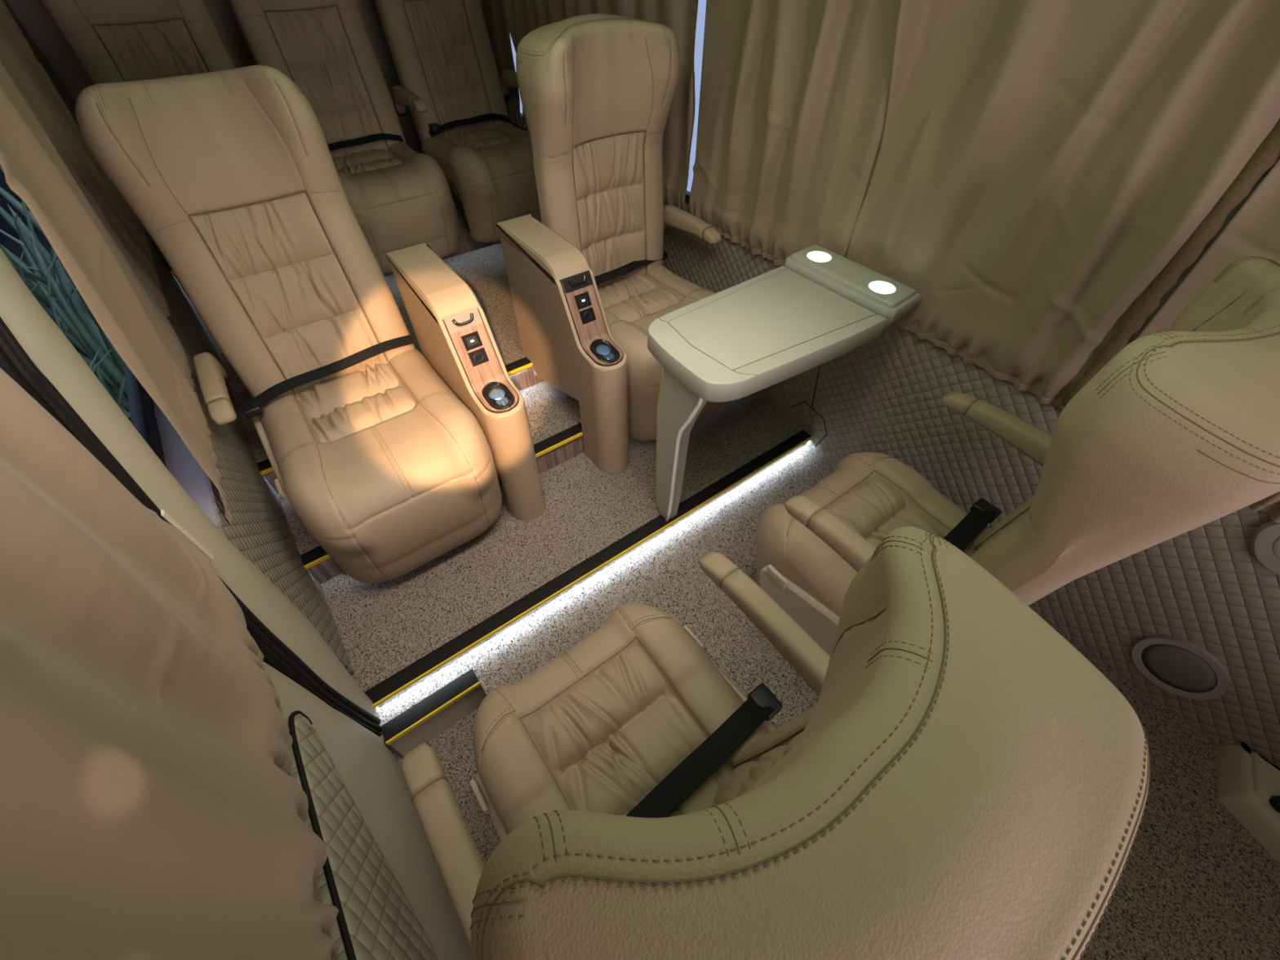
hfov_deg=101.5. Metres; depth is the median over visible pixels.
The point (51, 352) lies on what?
trim
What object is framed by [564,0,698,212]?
curtain
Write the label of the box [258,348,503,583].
seat cushion
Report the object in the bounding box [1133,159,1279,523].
curtain
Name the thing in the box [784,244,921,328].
ledge
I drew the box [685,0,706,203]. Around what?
window
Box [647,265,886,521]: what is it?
folding table
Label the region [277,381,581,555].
floor
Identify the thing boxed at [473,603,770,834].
seat cushion
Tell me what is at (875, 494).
seat cushion
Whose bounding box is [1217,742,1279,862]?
bracket
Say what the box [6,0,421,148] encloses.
wall
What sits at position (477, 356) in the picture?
power outlet
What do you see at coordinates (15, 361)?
seal
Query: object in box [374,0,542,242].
passenger seat
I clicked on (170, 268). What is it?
step nosing
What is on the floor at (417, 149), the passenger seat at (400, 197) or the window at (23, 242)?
the passenger seat at (400, 197)
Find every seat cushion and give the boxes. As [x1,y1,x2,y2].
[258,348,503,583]
[336,142,460,273]
[421,121,542,242]
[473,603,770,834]
[603,265,726,441]
[755,451,991,617]
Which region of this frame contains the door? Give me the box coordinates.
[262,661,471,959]
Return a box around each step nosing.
[168,201,453,275]
[257,356,533,475]
[300,422,582,568]
[364,430,812,707]
[381,668,480,744]
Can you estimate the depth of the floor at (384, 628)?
1.67 m
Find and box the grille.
[1141,644,1217,692]
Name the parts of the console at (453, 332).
console lid, lid catch plate, wood panel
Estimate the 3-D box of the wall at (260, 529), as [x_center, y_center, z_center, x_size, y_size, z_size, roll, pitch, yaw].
[-1.623,-0.731,1.579,0.120,2.020,2.700,-29,54,-23]
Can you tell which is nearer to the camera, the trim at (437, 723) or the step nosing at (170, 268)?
the trim at (437, 723)
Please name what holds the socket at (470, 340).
attached to the console at (453, 332)
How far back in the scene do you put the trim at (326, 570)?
1.88 m
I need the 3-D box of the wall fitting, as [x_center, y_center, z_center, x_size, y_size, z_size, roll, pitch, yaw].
[1.323,0.142,1.016,0.024,0.171,0.179,-29,54,-23]
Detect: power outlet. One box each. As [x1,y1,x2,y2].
[467,346,488,366]
[578,306,595,324]
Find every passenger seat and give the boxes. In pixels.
[38,0,236,84]
[75,64,503,583]
[226,0,460,273]
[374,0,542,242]
[401,526,1150,959]
[515,13,726,441]
[755,256,1279,655]
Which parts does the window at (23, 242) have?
frame, sill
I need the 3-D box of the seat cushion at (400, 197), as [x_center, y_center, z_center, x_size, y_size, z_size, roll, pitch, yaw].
[-1.108,-1.204,2.288,0.475,0.377,0.566,-29,54,-23]
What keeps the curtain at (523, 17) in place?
hanging from the wall at (1205, 586)
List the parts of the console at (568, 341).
console lid, lid catch plate, wood panel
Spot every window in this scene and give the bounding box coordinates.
[0,168,217,525]
[510,35,525,124]
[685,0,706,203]
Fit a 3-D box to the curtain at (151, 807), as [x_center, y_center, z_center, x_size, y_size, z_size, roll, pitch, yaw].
[-0.212,0.319,0.131,0.058,1.020,1.513,-29,54,-23]
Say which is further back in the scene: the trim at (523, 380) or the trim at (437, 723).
the trim at (523, 380)
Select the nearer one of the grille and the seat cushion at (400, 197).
the grille
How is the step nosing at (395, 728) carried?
on the floor at (1194, 883)
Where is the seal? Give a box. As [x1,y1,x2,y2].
[0,316,382,736]
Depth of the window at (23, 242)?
1.12 m
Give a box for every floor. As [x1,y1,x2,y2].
[168,146,422,266]
[213,242,525,462]
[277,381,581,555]
[320,394,806,707]
[377,444,1279,959]
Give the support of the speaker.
attached to the wall at (1205, 586)
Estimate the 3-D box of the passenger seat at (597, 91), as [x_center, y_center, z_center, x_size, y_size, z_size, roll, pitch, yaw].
[0.049,-0.771,1.737,0.560,1.121,0.710,-29,54,-23]
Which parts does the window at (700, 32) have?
frame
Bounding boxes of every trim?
[0,248,380,717]
[160,437,399,758]
[173,207,501,297]
[263,366,544,493]
[307,435,584,583]
[389,684,486,755]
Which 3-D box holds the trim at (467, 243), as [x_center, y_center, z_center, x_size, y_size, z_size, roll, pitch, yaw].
[-1.098,-1.090,2.413,1.704,0.235,0.007,-29,54,-23]
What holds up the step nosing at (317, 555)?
attached to the floor at (550, 411)
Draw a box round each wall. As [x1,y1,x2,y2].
[3,0,355,675]
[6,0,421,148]
[509,120,1279,768]
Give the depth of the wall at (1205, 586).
1.44 m
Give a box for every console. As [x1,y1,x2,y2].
[385,242,546,519]
[496,213,629,473]
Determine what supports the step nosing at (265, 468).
attached to the floor at (484, 270)
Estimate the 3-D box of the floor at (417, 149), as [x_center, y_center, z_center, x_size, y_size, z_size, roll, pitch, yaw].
[-1.385,-1.229,2.876,1.774,0.750,1.000,-29,54,-23]
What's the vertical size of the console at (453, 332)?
0.703 m
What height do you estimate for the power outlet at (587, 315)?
0.036 m
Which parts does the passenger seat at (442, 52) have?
backrest, backrest panel, seat panel, armrest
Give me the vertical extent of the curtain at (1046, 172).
1.090 m
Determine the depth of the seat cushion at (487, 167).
2.33 m
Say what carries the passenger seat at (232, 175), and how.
on the floor at (550, 411)
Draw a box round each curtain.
[0,0,170,317]
[0,62,232,524]
[0,367,339,959]
[480,0,525,128]
[503,0,565,129]
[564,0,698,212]
[688,0,901,266]
[845,0,1279,413]
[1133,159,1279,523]
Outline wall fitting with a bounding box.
[1251,519,1279,576]
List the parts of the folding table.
gold trim, leg, bright trim, writing panel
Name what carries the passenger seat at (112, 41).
on the floor at (417, 149)
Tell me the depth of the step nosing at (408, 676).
1.59 m
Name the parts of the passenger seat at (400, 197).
backrest, backrest panel, seat panel, armrest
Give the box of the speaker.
[1131,635,1230,699]
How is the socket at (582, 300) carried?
attached to the console at (568, 341)
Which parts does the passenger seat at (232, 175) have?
armrest, backrest, recline lever, backrest panel, seat panel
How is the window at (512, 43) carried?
in the wall at (1205, 586)
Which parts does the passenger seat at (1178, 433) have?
recline lever, armrest, seat panel, backrest panel, armrest, backrest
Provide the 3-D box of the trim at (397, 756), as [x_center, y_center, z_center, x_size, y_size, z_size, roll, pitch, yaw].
[-0.214,1.351,0.898,0.030,1.460,3.400,-29,54,-23]
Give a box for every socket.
[460,330,483,351]
[573,291,591,309]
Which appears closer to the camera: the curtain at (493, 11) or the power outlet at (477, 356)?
the power outlet at (477, 356)
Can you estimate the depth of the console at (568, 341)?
1.64 m
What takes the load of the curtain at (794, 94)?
hanging from the wall at (1205, 586)
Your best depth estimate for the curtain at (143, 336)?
0.96 m
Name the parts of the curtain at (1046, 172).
edge trim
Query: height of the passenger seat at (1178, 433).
1.122 m
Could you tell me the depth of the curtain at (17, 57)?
1.40 m
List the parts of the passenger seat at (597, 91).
backrest, backrest panel, seat panel, armrest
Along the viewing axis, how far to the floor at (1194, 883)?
1.41 m
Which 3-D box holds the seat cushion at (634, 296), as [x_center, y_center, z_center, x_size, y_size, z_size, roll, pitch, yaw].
[0.049,-0.495,1.969,0.500,0.407,0.626,-29,54,-23]
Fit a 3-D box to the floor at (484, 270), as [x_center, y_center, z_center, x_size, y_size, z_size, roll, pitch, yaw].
[-0.786,-0.547,2.428,1.774,0.510,1.010,-29,54,-23]
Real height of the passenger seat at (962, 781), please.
1.122 m

